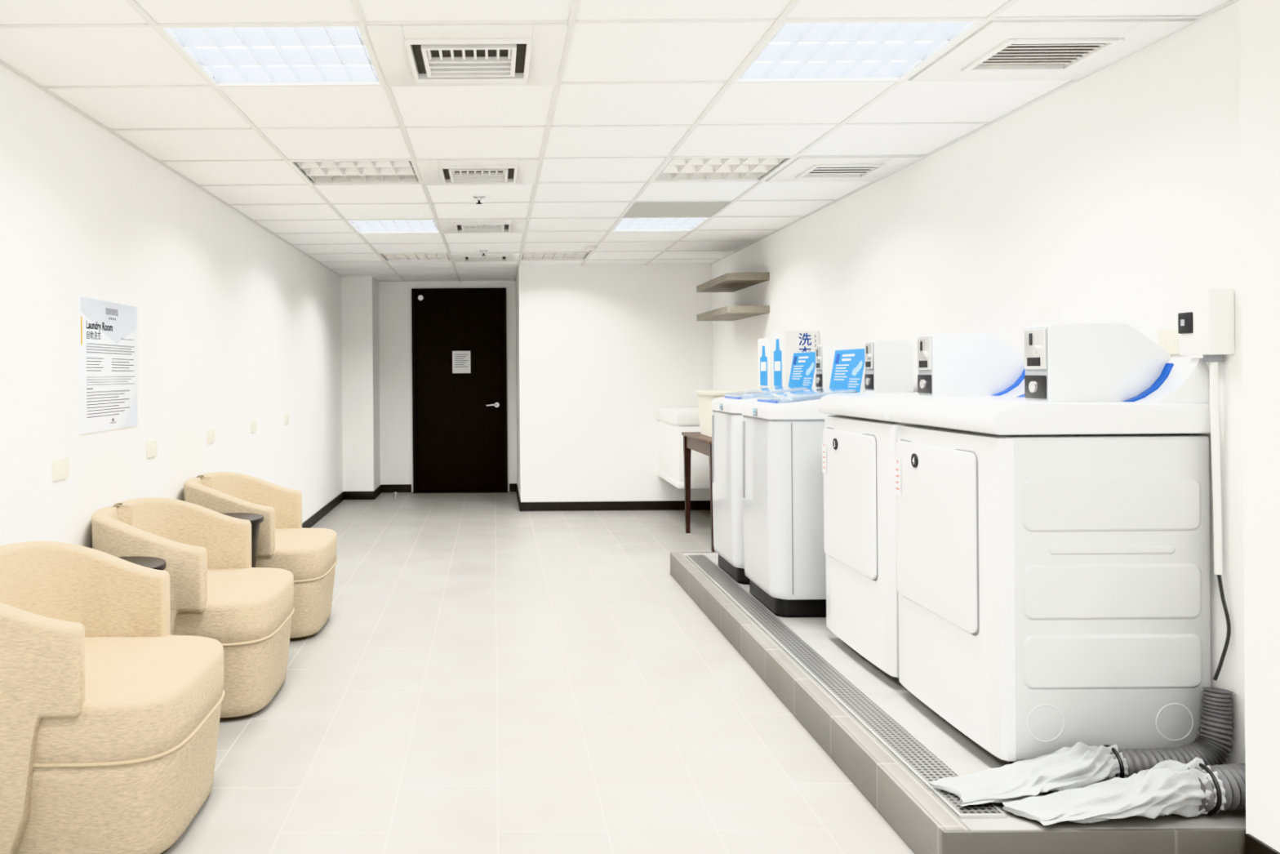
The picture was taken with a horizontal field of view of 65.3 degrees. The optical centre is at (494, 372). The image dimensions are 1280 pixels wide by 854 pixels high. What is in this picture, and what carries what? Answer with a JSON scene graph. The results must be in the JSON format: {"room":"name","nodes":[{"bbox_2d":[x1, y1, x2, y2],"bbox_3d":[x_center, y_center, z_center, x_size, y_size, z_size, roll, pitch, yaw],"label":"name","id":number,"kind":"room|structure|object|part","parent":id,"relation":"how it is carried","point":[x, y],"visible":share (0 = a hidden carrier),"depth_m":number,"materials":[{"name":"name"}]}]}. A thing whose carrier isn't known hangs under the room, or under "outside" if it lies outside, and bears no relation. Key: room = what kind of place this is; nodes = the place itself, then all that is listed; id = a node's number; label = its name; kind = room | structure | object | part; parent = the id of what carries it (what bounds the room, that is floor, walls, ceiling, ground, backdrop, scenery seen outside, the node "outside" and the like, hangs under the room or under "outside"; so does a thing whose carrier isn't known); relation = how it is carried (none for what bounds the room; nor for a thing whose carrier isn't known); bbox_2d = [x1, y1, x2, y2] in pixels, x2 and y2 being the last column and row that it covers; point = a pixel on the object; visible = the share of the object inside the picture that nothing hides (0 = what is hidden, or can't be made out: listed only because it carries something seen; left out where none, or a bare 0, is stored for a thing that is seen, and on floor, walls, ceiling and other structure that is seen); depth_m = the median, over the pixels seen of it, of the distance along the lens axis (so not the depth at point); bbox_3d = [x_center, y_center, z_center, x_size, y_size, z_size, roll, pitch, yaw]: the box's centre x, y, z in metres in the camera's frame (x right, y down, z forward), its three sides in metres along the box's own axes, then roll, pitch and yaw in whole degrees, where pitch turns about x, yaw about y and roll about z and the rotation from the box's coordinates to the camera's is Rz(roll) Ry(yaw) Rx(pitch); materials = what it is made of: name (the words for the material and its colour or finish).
{"room":"laundry","nodes":[
{"label":"laundry","id":0,"kind":"room"},
{"bbox_2d":[0,64,342,548],"bbox_3d":[-1.639,0.083,4.850,0.120,2.460,12.100,0,0,0],"label":"wall","id":1,"kind":"structure","parent":0,"point":[237,326],"depth_m":4.44,"materials":[{"name":"paint"}]},
{"bbox_2d":[52,457,69,480],"bbox_3d":[-1.572,0.347,3.570,0.010,0.076,0.120,0,0,0],"label":"wall socket","id":2,"kind":"object","parent":1,"relation":"attached to","point":[60,467],"visible":1,"depth_m":3.56,"materials":[{"name":"beige plastic"}]},
{"bbox_2d":[78,296,137,434],"bbox_3d":[-1.576,-0.030,4.040,0.010,0.525,0.600,0,0,0],"label":"poster","id":3,"kind":"object","parent":1,"relation":"attached to","point":[108,346],"visible":1,"depth_m":3.99,"materials":[{"name":"grey paper"}]},
{"bbox_2d":[146,439,157,457],"bbox_3d":[-1.572,0.347,4.520,0.010,0.076,0.120,0,0,0],"label":"wall socket","id":4,"kind":"object","parent":1,"relation":"attached to","point":[152,446],"visible":1,"depth_m":4.51,"materials":[{"name":"beige plastic"}]},
{"bbox_2d":[207,427,214,443],"bbox_3d":[-1.572,0.347,5.460,0.010,0.076,0.120,0,0,0],"label":"wall socket","id":5,"kind":"object","parent":1,"relation":"attached to","point":[211,432],"visible":1,"depth_m":5.44,"materials":[{"name":"beige plastic"}]},
{"bbox_2d":[250,419,256,432],"bbox_3d":[-1.572,0.347,6.430,0.010,0.076,0.120,0,0,0],"label":"wall socket","id":6,"kind":"object","parent":1,"relation":"attached to","point":[253,423],"visible":1,"depth_m":6.40,"materials":[{"name":"beige plastic"}]},
{"bbox_2d":[284,413,288,424],"bbox_3d":[-1.572,0.347,7.450,0.010,0.076,0.120,0,0,0],"label":"wall socket","id":7,"kind":"object","parent":1,"relation":"attached to","point":[286,415],"visible":1,"depth_m":7.43,"materials":[{"name":"beige plastic"}]},
{"bbox_2d":[302,491,343,528],"bbox_3d":[-1.564,1.270,4.500,0.012,0.085,11.400,0,0,0],"label":"baseboard","id":8,"kind":"structure","parent":1,"relation":"attached to","point":[314,518],"depth_m":8.94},
{"bbox_2d":[222,512,263,524],"bbox_3d":[-1.220,0.677,4.530,0.308,0.022,0.308,0,0,0],"label":"table top","id":9,"kind":"object","parent":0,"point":[255,518],"depth_m":4.54,"materials":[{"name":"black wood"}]},
{"bbox_2d":[341,276,380,491],"bbox_3d":[-1.419,0.081,10.500,0.320,2.460,0.600,0,0,0],"label":"wall column","id":10,"kind":"structure","parent":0,"point":[360,322],"depth_m":10.20,"materials":[{"name":"paint"}]},
{"bbox_2d":[343,491,374,499],"bbox_3d":[-1.398,1.268,10.194,0.320,0.085,0.012,0,0,0],"label":"baseboard","id":11,"kind":"structure","parent":10,"relation":"attached to","point":[347,495],"depth_m":10.19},
{"bbox_2d":[378,280,516,492],"bbox_3d":[-0.669,0.075,10.850,1.820,2.460,0.100,0,0,0],"label":"wall","id":12,"kind":"structure","parent":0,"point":[394,297],"depth_m":10.80,"materials":[{"name":"paint"}]},
{"bbox_2d":[373,483,515,498],"bbox_3d":[-0.506,1.262,10.500,1.488,0.085,0.600,0,0,0],"label":"baseboard","id":13,"kind":"structure","parent":12,"relation":"attached to","point":[388,487],"depth_m":10.79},
{"bbox_2d":[411,288,507,491],"bbox_3d":[-0.381,0.188,10.795,1.035,2.230,0.130,0,0,0],"label":"door","id":14,"kind":"structure","parent":12,"relation":"attached to","point":[460,420],"depth_m":10.79,"materials":[{"name":"brown wood"}]},
{"bbox_2d":[452,351,471,373],"bbox_3d":[-0.361,-0.120,10.786,0.200,0.245,0.003,0,0,0],"label":"notice","id":15,"kind":"object","parent":14,"relation":"attached to","point":[460,359],"visible":1,"depth_m":10.79,"materials":[{"name":"white paper"}]},
{"bbox_2d":[454,354,467,367],"bbox_3d":[-0.361,-0.134,10.784,0.140,0.138,0.001,0,0,0],"label":"print","id":16,"kind":"object","parent":15,"relation":"attached to","point":[455,354],"depth_m":10.78},
{"bbox_3d":[-0.018,0.350,10.760,0.144,0.056,0.060,0,0,0],"label":"handle","id":17,"kind":"part","parent":14,"relation":"part of","materials":[{"name":"metal"}]},
{"bbox_2d":[412,490,507,493],"bbox_3d":[-0.372,1.300,10.749,1.035,0.006,0.099,0,0,0],"label":"trim","id":18,"kind":"structure","parent":12,"relation":"attached to","point":[484,491],"depth_m":10.72,"materials":[{"name":"black wood"}]},
{"bbox_2d":[160,491,914,853],"bbox_3d":[0.361,1.347,4.850,4.100,0.100,12.100,0,0,0],"label":"floor","id":19,"kind":"structure","parent":0,"point":[484,674],"depth_m":3.69,"materials":[{"name":"tile"}]},
{"bbox_2d":[0,541,224,853],"bbox_3d":[-1.196,0.920,2.870,0.722,0.778,0.757,0,0,0],"label":"tub chair","id":20,"kind":"object","parent":19,"relation":"on","point":[109,718],"visible":1,"depth_m":2.58,"materials":[{"name":"beige fabric"}]},
{"bbox_3d":[-1.170,0.926,2.870,0.665,0.163,0.684,0,0,0],"label":"seat","id":21,"kind":"part","parent":20,"relation":"part of","materials":[{"name":"beige fabric"}]},
{"bbox_2d":[116,555,166,570],"bbox_3d":[-1.302,0.988,3.425,0.308,0.644,0.308,0,0,0],"label":"side table","id":22,"kind":"object","parent":19,"relation":"on","point":[153,562],"visible":0.17,"depth_m":3.48,"materials":[{"name":"black wood"}]},
{"bbox_2d":[91,497,294,717],"bbox_3d":[-1.203,0.920,3.980,0.722,0.778,0.757,0,0,0],"label":"tub chair","id":23,"kind":"object","parent":19,"relation":"on","point":[215,591],"visible":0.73,"depth_m":3.73,"materials":[{"name":"beige fabric"}]},
{"bbox_3d":[-1.316,0.906,3.980,0.496,0.748,0.757,0,0,0],"label":"backrest","id":24,"kind":"part","parent":23,"relation":"part of","materials":[{"name":"beige fabric"}]},
{"bbox_3d":[-1.177,0.926,3.980,0.665,0.163,0.684,0,0,0],"label":"seat","id":25,"kind":"part","parent":23,"relation":"part of","materials":[{"name":"beige fabric"}]},
{"bbox_2d":[222,512,263,567],"bbox_3d":[-1.217,0.988,4.530,0.308,0.644,0.308,0,0,0],"label":"side table","id":26,"kind":"object","parent":19,"relation":"on","point":[255,519],"visible":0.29,"depth_m":4.51,"materials":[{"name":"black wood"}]},
{"bbox_2d":[183,471,337,638],"bbox_3d":[-1.196,0.920,5.080,0.722,0.778,0.757,0,0,0],"label":"tub chair","id":27,"kind":"object","parent":19,"relation":"on","point":[309,554],"visible":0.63,"depth_m":4.85,"materials":[{"name":"beige fabric"}]},
{"bbox_3d":[-1.309,0.906,5.080,0.496,0.748,0.757,0,0,0],"label":"backrest","id":28,"kind":"part","parent":27,"relation":"part of","materials":[{"name":"beige fabric"}]},
{"bbox_3d":[-1.170,0.926,5.080,0.665,0.163,0.684,0,0,0],"label":"seat","id":29,"kind":"part","parent":27,"relation":"part of","materials":[{"name":"beige fabric"}]},
{"bbox_2d":[393,492,397,497],"bbox_3d":[-1.040,1.280,10.350,0.044,0.056,0.044,0,0,0],"label":"door stop","id":30,"kind":"object","parent":19,"relation":"on","point":[395,494],"visible":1,"depth_m":10.33,"materials":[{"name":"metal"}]},
{"bbox_2d":[681,431,715,551],"bbox_3d":[1.777,0.881,7.450,0.520,0.810,1.040,0,0,0],"label":"wooden table","id":31,"kind":"object","parent":19,"relation":"on","point":[695,441],"visible":0.42,"depth_m":7.74,"materials":[{"name":"brown wood"}]},
{"bbox_3d":[1.555,0.895,7.928,0.054,0.785,0.054,0,0,0],"label":"leg","id":32,"kind":"part","parent":31,"relation":"part of","materials":[{"name":"brown wood"}]},
{"bbox_3d":[1.555,0.895,6.972,0.054,0.785,0.054,0,0,0],"label":"leg","id":33,"kind":"part","parent":31,"relation":"part of","materials":[{"name":"brown wood"}]},
{"bbox_2d":[694,390,742,437],"bbox_3d":[1.742,0.305,7.450,0.371,0.342,0.523,0,0,0],"label":"laundry basket","id":34,"kind":"object","parent":31,"relation":"on","point":[704,397],"visible":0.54,"depth_m":7.36,"materials":[{"name":"beige plastic"}]},
{"bbox_2d":[697,394,724,437],"bbox_3d":[1.742,0.310,7.450,0.340,0.333,0.480,0,0,0],"label":"tub","id":35,"kind":"object","parent":34,"relation":"in","point":[704,401],"depth_m":7.36,"materials":[{"name":"beige plastic"}]},
{"bbox_2d":[670,551,1245,853],"bbox_3d":[1.592,1.216,4.394,0.929,0.144,3.853,0,0,0],"label":"raised platform","id":36,"kind":"object","parent":19,"relation":"on","point":[888,742],"visible":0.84,"depth_m":3.09,"materials":[{"name":"tile"}]},
{"bbox_2d":[711,344,856,582],"bbox_3d":[1.635,0.494,5.640,0.688,1.296,0.604,0,0,0],"label":"washing machine","id":37,"kind":"object","parent":36,"relation":"on","point":[812,370],"visible":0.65,"depth_m":5.48,"materials":[{"name":"white plastic"}]},
{"bbox_3d":[1.551,0.114,5.640,0.370,0.069,0.500,0,0,0],"label":"lid","id":38,"kind":"part","parent":37,"relation":"part of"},
{"bbox_2d":[792,355,796,364],"bbox_3d":[1.792,-0.075,5.865,0.009,0.054,0.060,0,0,0],"label":"picture","id":39,"kind":"object","parent":37,"relation":"attached to","point":[794,358],"depth_m":5.87},
{"bbox_2d":[791,356,811,385],"bbox_3d":[1.782,-0.012,5.685,0.027,0.165,0.360,0,0,0],"label":"print","id":40,"kind":"object","parent":37,"relation":"on","point":[802,366],"depth_m":5.70,"materials":[{"name":"blue paper"}]},
{"bbox_3d":[1.783,-0.012,5.701,0.035,0.212,0.436,0,0,0],"label":"instruction panel","id":41,"kind":"part","parent":37,"relation":"part of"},
{"bbox_2d":[805,362,813,375],"bbox_3d":[1.782,-0.024,5.562,0.009,0.077,0.125,0,0,-5],"label":"picture","id":42,"kind":"object","parent":37,"relation":"attached to","point":[809,366],"depth_m":5.56},
{"bbox_3d":[1.785,0.041,5.412,0.006,0.070,0.095,0,0,0],"label":"lock plate","id":43,"kind":"part","parent":37,"relation":"part of","materials":[{"name":"black plastic"}]},
{"bbox_3d":[1.784,-0.080,5.412,0.007,0.121,0.095,0,0,0],"label":"coin plate","id":44,"kind":"part","parent":37,"relation":"part of","materials":[{"name":"metal"}]},
{"bbox_2d":[742,339,913,616],"bbox_3d":[1.635,0.494,4.915,0.688,1.296,0.604,0,0,0],"label":"washing machine","id":45,"kind":"object","parent":36,"relation":"on","point":[785,555],"visible":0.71,"depth_m":4.63,"materials":[{"name":"white plastic"}]},
{"bbox_3d":[1.551,0.114,4.915,0.370,0.069,0.500,0,0,0],"label":"lid","id":46,"kind":"part","parent":45,"relation":"part of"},
{"bbox_2d":[835,353,839,364],"bbox_3d":[1.792,-0.075,5.140,0.009,0.054,0.060,0,0,0],"label":"picture","id":47,"kind":"object","parent":45,"relation":"attached to","point":[837,355],"depth_m":5.14},
{"bbox_3d":[1.783,-0.012,4.976,0.035,0.212,0.436,0,0,0],"label":"instruction panel","id":48,"kind":"part","parent":45,"relation":"part of","materials":[{"name":"blue paper"}]},
{"bbox_2d":[834,354,859,386],"bbox_3d":[1.782,-0.012,4.960,0.027,0.165,0.360,0,0,0],"label":"print","id":49,"kind":"object","parent":45,"relation":"on","point":[846,368],"depth_m":4.97,"materials":[{"name":"blue paper"}]},
{"bbox_2d":[851,360,862,375],"bbox_3d":[1.782,-0.024,4.837,0.009,0.077,0.125,0,0,-5],"label":"picture","id":50,"kind":"object","parent":45,"relation":"attached to","point":[856,366],"depth_m":4.84},
{"bbox_3d":[1.784,-0.080,4.688,0.007,0.121,0.095,0,0,0],"label":"coin plate","id":51,"kind":"part","parent":45,"relation":"part of","materials":[{"name":"metal"}]},
{"bbox_3d":[1.785,0.041,4.688,0.006,0.070,0.095,0,0,0],"label":"lock plate","id":52,"kind":"part","parent":45,"relation":"part of","materials":[{"name":"black plastic"}]},
{"bbox_2d":[817,333,1025,684],"bbox_3d":[1.726,0.498,3.930,0.630,1.296,0.742,0,0,0],"label":"dryer","id":53,"kind":"object","parent":36,"relation":"on","point":[860,437],"visible":0.45,"depth_m":3.72,"materials":[{"name":"white metal"}]},
{"bbox_3d":[1.427,0.509,3.974,0.024,0.540,0.567,0,0,0],"label":"door","id":54,"kind":"part","parent":53,"relation":"part of","materials":[{"name":"white metal"}]},
{"bbox_3d":[1.455,0.645,3.930,0.046,0.917,0.730,0,0,0],"label":"panel","id":55,"kind":"part","parent":53,"relation":"part of","materials":[{"name":"white metal"}]},
{"bbox_3d":[1.723,0.131,3.930,0.626,0.088,0.742,0,0,0],"label":"panel","id":56,"kind":"part","parent":53,"relation":"part of","materials":[{"name":"white metal"}]},
{"bbox_3d":[1.641,-0.072,3.757,0.007,0.121,0.115,0,0,0],"label":"coin plate","id":57,"kind":"part","parent":53,"relation":"part of","materials":[{"name":"metal"}]},
{"bbox_3d":[1.642,0.042,3.757,0.006,0.070,0.115,0,0,0],"label":"lock plate","id":58,"kind":"part","parent":53,"relation":"part of","materials":[{"name":"black plastic"}]},
{"bbox_2d":[888,322,1210,764],"bbox_3d":[1.726,0.498,3.160,0.630,1.296,0.742,0,0,0],"label":"dryer","id":59,"kind":"object","parent":36,"relation":"on","point":[1053,537],"visible":0.94,"depth_m":2.79,"materials":[{"name":"white metal"}]},
{"bbox_2d":[895,459,899,489],"bbox_3d":[1.415,0.355,3.455,0.001,0.107,0.028,0,0,0],"label":"print","id":60,"kind":"object","parent":59,"relation":"attached to","point":[897,469],"depth_m":3.46},
{"bbox_3d":[1.427,0.509,3.204,0.024,0.540,0.567,0,0,0],"label":"door","id":61,"kind":"part","parent":59,"relation":"part of","materials":[{"name":"white metal"}]},
{"bbox_3d":[1.455,0.645,3.160,0.046,0.917,0.730,0,0,0],"label":"panel","id":62,"kind":"part","parent":59,"relation":"part of","materials":[{"name":"white metal"}]},
{"bbox_3d":[1.641,-0.072,2.987,0.007,0.121,0.115,0,0,0],"label":"coin plate","id":63,"kind":"part","parent":59,"relation":"part of","materials":[{"name":"metal"}]},
{"bbox_3d":[1.642,0.042,2.987,0.006,0.070,0.115,0,0,0],"label":"lock plate","id":64,"kind":"part","parent":59,"relation":"part of","materials":[{"name":"black plastic"}]},
{"bbox_3d":[1.723,0.131,3.160,0.626,0.088,0.742,0,0,0],"label":"panel","id":65,"kind":"part","parent":59,"relation":"part of","materials":[{"name":"white metal"}]},
{"bbox_3d":[1.754,0.642,2.795,0.552,0.908,0.012,0,0,0],"label":"panel","id":66,"kind":"part","parent":59,"relation":"part of","materials":[{"name":"white metal"}]},
{"bbox_2d":[928,686,1234,805],"bbox_3d":[1.629,1.013,2.699,0.852,0.258,0.178,0,0,-3],"label":"hose","id":67,"kind":"object","parent":36,"relation":"on","point":[1081,765],"visible":0.91,"depth_m":2.69,"materials":[{"name":"white fabric"}]},
{"bbox_2d":[1001,756,1245,825],"bbox_3d":[1.693,1.079,2.551,0.719,0.138,0.160,0,0,0],"label":"hose","id":68,"kind":"object","parent":36,"relation":"on","point":[1194,788],"visible":0.98,"depth_m":2.52,"materials":[{"name":"white fabric"}]},
{"bbox_2d":[515,263,712,502],"bbox_3d":[1.206,0.060,10.075,1.930,2.460,1.650,0,0,0],"label":"wall","id":69,"kind":"structure","parent":0,"point":[599,348],"depth_m":9.25,"materials":[{"name":"paint"}]},
{"bbox_2d":[515,483,710,511],"bbox_3d":[1.149,1.248,10.019,1.822,0.085,1.562,0,0,0],"label":"baseboard","id":70,"kind":"structure","parent":69,"relation":"attached to","point":[671,504],"depth_m":9.24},
{"bbox_2d":[0,0,1229,281],"bbox_3d":[0.227,-1.012,5.015,3.630,0.001,11.570,0,0,0],"label":"ceiling","id":71,"kind":"structure","parent":0,"point":[628,51],"depth_m":3.84,"materials":[{"name":"tile"}]},
{"bbox_2d":[154,24,386,87],"bbox_3d":[-0.678,-1.059,3.130,0.600,0.120,0.600,0,0,0],"label":"ceiling light","id":72,"kind":"object","parent":71,"relation":"attached to","point":[294,55],"visible":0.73,"depth_m":3.21,"materials":[{"name":"white plastic"}]},
{"bbox_2d":[286,160,422,185],"bbox_3d":[-0.678,-1.059,4.930,0.600,0.120,0.600,0,0,0],"label":"ceiling light","id":73,"kind":"object","parent":71,"relation":"attached to","point":[347,172],"visible":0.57,"depth_m":5.02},
{"bbox_2d":[345,219,441,233],"bbox_3d":[-0.678,-1.059,6.730,0.600,0.120,0.600,0,0,0],"label":"ceiling light","id":74,"kind":"object","parent":71,"relation":"attached to","point":[376,226],"visible":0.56,"depth_m":6.82,"materials":[{"name":"white plastic"}]},
{"bbox_2d":[377,253,452,262],"bbox_3d":[-0.678,-1.059,8.530,0.600,0.120,0.600,0,0,0],"label":"ceiling light","id":75,"kind":"object","parent":71,"relation":"attached to","point":[400,257],"visible":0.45,"depth_m":8.62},
{"bbox_2d":[367,23,568,86],"bbox_3d":[-0.078,-0.998,3.130,0.580,0.027,0.580,0,0,0],"label":"ceiling vent","id":76,"kind":"object","parent":71,"relation":"in","point":[523,54],"visible":1,"depth_m":3.08,"materials":[{"name":"white metal"}]},
{"bbox_2d":[416,159,539,185],"bbox_3d":[-0.078,-0.998,4.930,0.580,0.027,0.580,0,0,0],"label":"ceiling vent","id":77,"kind":"object","parent":71,"relation":"in","point":[498,171],"visible":1,"depth_m":4.88,"materials":[{"name":"white metal"}]},
{"bbox_2d":[472,195,484,204],"bbox_3d":[-0.088,-0.988,5.620,0.070,0.044,0.069,0,0,0],"label":"sprinkler","id":78,"kind":"object","parent":71,"relation":"attached to","point":[478,197],"visible":1,"depth_m":5.61,"materials":[{"name":"metal"}]},
{"bbox_2d":[438,218,526,233],"bbox_3d":[-0.078,-0.998,6.730,0.580,0.027,0.580,0,0,0],"label":"ceiling vent","id":79,"kind":"object","parent":71,"relation":"in","point":[504,225],"visible":1,"depth_m":6.67,"materials":[{"name":"white metal"}]},
{"bbox_2d":[480,249,488,255],"bbox_3d":[-0.088,-0.988,8.100,0.070,0.044,0.069,0,0,0],"label":"sprinkler","id":80,"kind":"object","parent":71,"relation":"attached to","point":[482,251],"visible":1,"depth_m":8.08,"materials":[{"name":"metal"}]},
{"bbox_2d":[450,252,519,262],"bbox_3d":[-0.078,-0.998,8.530,0.580,0.027,0.580,0,0,0],"label":"ceiling vent","id":81,"kind":"object","parent":71,"relation":"in","point":[456,257],"visible":0.99,"depth_m":8.45,"materials":[{"name":"white metal"}]},
{"bbox_2d":[519,252,592,261],"bbox_3d":[0.522,-1.068,8.530,0.600,0.120,0.600,0,0,0],"label":"ceiling light","id":82,"kind":"object","parent":71,"relation":"attached to","point":[524,255],"visible":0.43,"depth_m":8.62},
{"bbox_2d":[584,245,596,251],"bbox_3d":[0.772,-0.996,7.900,0.100,0.040,0.100,0,0,0],"label":"smoke detector","id":83,"kind":"object","parent":71,"relation":"attached to","point":[589,248],"visible":1,"depth_m":7.87,"materials":[{"name":"white plastic"}]},
{"bbox_2d":[0,0,1239,282],"bbox_3d":[0.227,-1.009,5.011,3.630,0.006,11.578,0,0,0],"label":"ceiling grid","id":84,"kind":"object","parent":71,"relation":"attached to","point":[571,21],"depth_m":3.87,"materials":[{"name":"white metal"}]},
{"bbox_2d":[609,217,711,231],"bbox_3d":[1.122,-1.073,6.730,0.600,0.120,0.600,0,0,0],"label":"ceiling light","id":85,"kind":"object","parent":71,"relation":"attached to","point":[688,224],"visible":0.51,"depth_m":6.82,"materials":[{"name":"white plastic"}]},
{"bbox_2d":[622,201,730,217],"bbox_3d":[1.122,-1.024,6.130,0.576,0.014,0.576,0,0,0],"label":"tile","id":86,"kind":"structure","parent":71,"relation":"attached to","point":[676,209],"depth_m":6.12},
{"bbox_2d":[648,156,796,182],"bbox_3d":[1.122,-1.073,4.930,0.600,0.120,0.600,0,0,0],"label":"ceiling light","id":87,"kind":"object","parent":71,"relation":"attached to","point":[675,170],"visible":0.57,"depth_m":5.01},
{"bbox_2d":[766,155,923,182],"bbox_3d":[1.732,-1.014,4.930,0.584,0.023,0.570,0,0,0],"label":"ceiling vent","id":88,"kind":"object","parent":71,"relation":"in","point":[810,169],"visible":1,"depth_m":4.90,"materials":[{"name":"white metal"}]},
{"bbox_2d":[730,19,988,83],"bbox_3d":[1.122,-1.073,3.130,0.600,0.120,0.600,0,0,0],"label":"ceiling light","id":89,"kind":"object","parent":71,"relation":"attached to","point":[814,51],"visible":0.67,"depth_m":3.21,"materials":[{"name":"white plastic"}]},
{"bbox_2d":[909,18,1194,81],"bbox_3d":[1.732,-1.014,3.130,0.584,0.023,0.570,0,0,0],"label":"ceiling vent","id":90,"kind":"object","parent":71,"relation":"in","point":[1043,50],"visible":1,"depth_m":3.08,"materials":[{"name":"white metal"}]},
{"bbox_2d":[711,0,1245,764],"bbox_3d":[2.111,0.053,5.859,0.120,2.460,6.783,0,0,0],"label":"wall","id":91,"kind":"structure","parent":0,"point":[1114,194],"depth_m":3.52,"materials":[{"name":"paint"}]},
{"bbox_2d":[656,406,710,488],"bbox_3d":[1.789,0.641,8.735,0.527,0.650,1.030,0,0,0],"label":"sink","id":92,"kind":"object","parent":91,"relation":"attached to","point":[673,420],"depth_m":8.29,"materials":[{"name":"white plastic"}]},
{"bbox_2d":[656,406,699,425],"bbox_3d":[1.786,0.376,8.735,0.527,0.120,1.030,0,0,0],"label":"countertop","id":93,"kind":"structure","parent":92,"relation":"on","point":[678,415],"depth_m":8.35,"materials":[{"name":"white plastic"}]},
{"bbox_3d":[1.795,0.941,8.740,0.519,0.050,1.020,0,0,0],"label":"panel","id":94,"kind":"part","parent":92,"relation":"part of","materials":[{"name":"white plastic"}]},
{"bbox_2d":[696,272,769,292],"bbox_3d":[1.887,-0.717,7.865,0.315,0.055,1.110,0,0,0],"label":"wall shelf","id":95,"kind":"object","parent":91,"relation":"attached to","point":[728,282],"visible":1,"depth_m":7.55,"materials":[{"name":"beige laminate"}]},
{"bbox_2d":[697,305,769,320],"bbox_3d":[1.889,-0.472,7.865,0.315,0.055,1.110,0,0,0],"label":"wall shelf","id":96,"kind":"object","parent":91,"relation":"attached to","point":[726,313],"visible":1,"depth_m":7.50,"materials":[{"name":"beige laminate"}]},
{"bbox_2d":[758,337,771,388],"bbox_3d":[1.938,-0.025,6.680,0.224,0.420,0.300,0,0,0],"label":"dispenser","id":97,"kind":"object","parent":91,"relation":"attached to","point":[764,344],"visible":0.33,"depth_m":6.65,"materials":[{"name":"white cardboard"}]},
{"bbox_2d":[760,345,767,385],"bbox_3d":[1.827,-0.049,6.680,0.001,0.270,0.180,0,0,0],"label":"print","id":98,"kind":"object","parent":97,"relation":"on","point":[763,348],"depth_m":6.68,"materials":[{"name":"blue paper"}]},
{"bbox_2d":[771,329,819,386],"bbox_3d":[1.938,-0.043,6.349,0.224,0.455,0.302,0,0,0],"label":"box","id":99,"kind":"object","parent":91,"relation":"attached to","point":[784,344],"visible":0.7,"depth_m":6.20,"materials":[{"name":"white cardboard"}]},
{"bbox_2d":[773,338,782,386],"bbox_3d":[1.827,-0.067,6.350,0.001,0.305,0.180,0,0,0],"label":"print","id":100,"kind":"object","parent":99,"relation":"on","point":[777,342],"depth_m":6.34,"materials":[{"name":"blue paper"}]},
{"bbox_2d":[1156,328,1179,354],"bbox_3d":[2.044,-0.094,2.970,0.010,0.076,0.120,0,0,0],"label":"wall socket","id":101,"kind":"object","parent":91,"relation":"attached to","point":[1168,340],"visible":0.59,"depth_m":2.97,"materials":[{"name":"beige plastic"}]},
{"bbox_2d":[1177,287,1235,362],"bbox_3d":[2.007,-0.133,2.780,0.084,0.205,0.120,0,0,0],"label":"electrical box","id":102,"kind":"object","parent":91,"relation":"attached to","point":[1206,316],"visible":1,"depth_m":2.73,"materials":[{"name":"white plastic"}]},
{"bbox_2d":[1209,361,1231,679],"bbox_3d":[2.027,0.410,2.752,0.033,0.901,0.044,0,0,0],"label":"power cable","id":103,"kind":"object","parent":91,"relation":"attached to","point":[1214,367],"visible":1,"depth_m":2.76,"materials":[{"name":"white plastic"}]},
{"bbox_3d":[2.042,-0.196,3.620,0.014,0.080,0.100,0,0,0],"label":"wall socket","id":104,"kind":"object","parent":91,"relation":"attached to","visible":0},
{"bbox_2d":[1044,314,1051,324],"bbox_3d":[2.036,-0.196,3.620,0.002,0.040,0.040,0,0,0],"label":"socket","id":105,"kind":"object","parent":104,"relation":"attached to","point":[1047,317],"depth_m":3.62,"materials":[{"name":"white plastic"}]},
{"bbox_2d":[1239,0,1279,852],"bbox_3d":[2.021,0.054,0.630,0.300,2.460,3.660,0,0,0],"label":"wall","id":106,"kind":"structure","parent":0,"point":[1260,20],"depth_m":2.40,"materials":[{"name":"paint"}]},
{"bbox_2d":[1244,833,1279,853],"bbox_3d":[1.874,1.215,0.625,0.012,0.140,3.650,0,0,0],"label":"baseboard","id":107,"kind":"structure","parent":106,"relation":"attached to","point":[1253,845],"depth_m":2.41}
]}

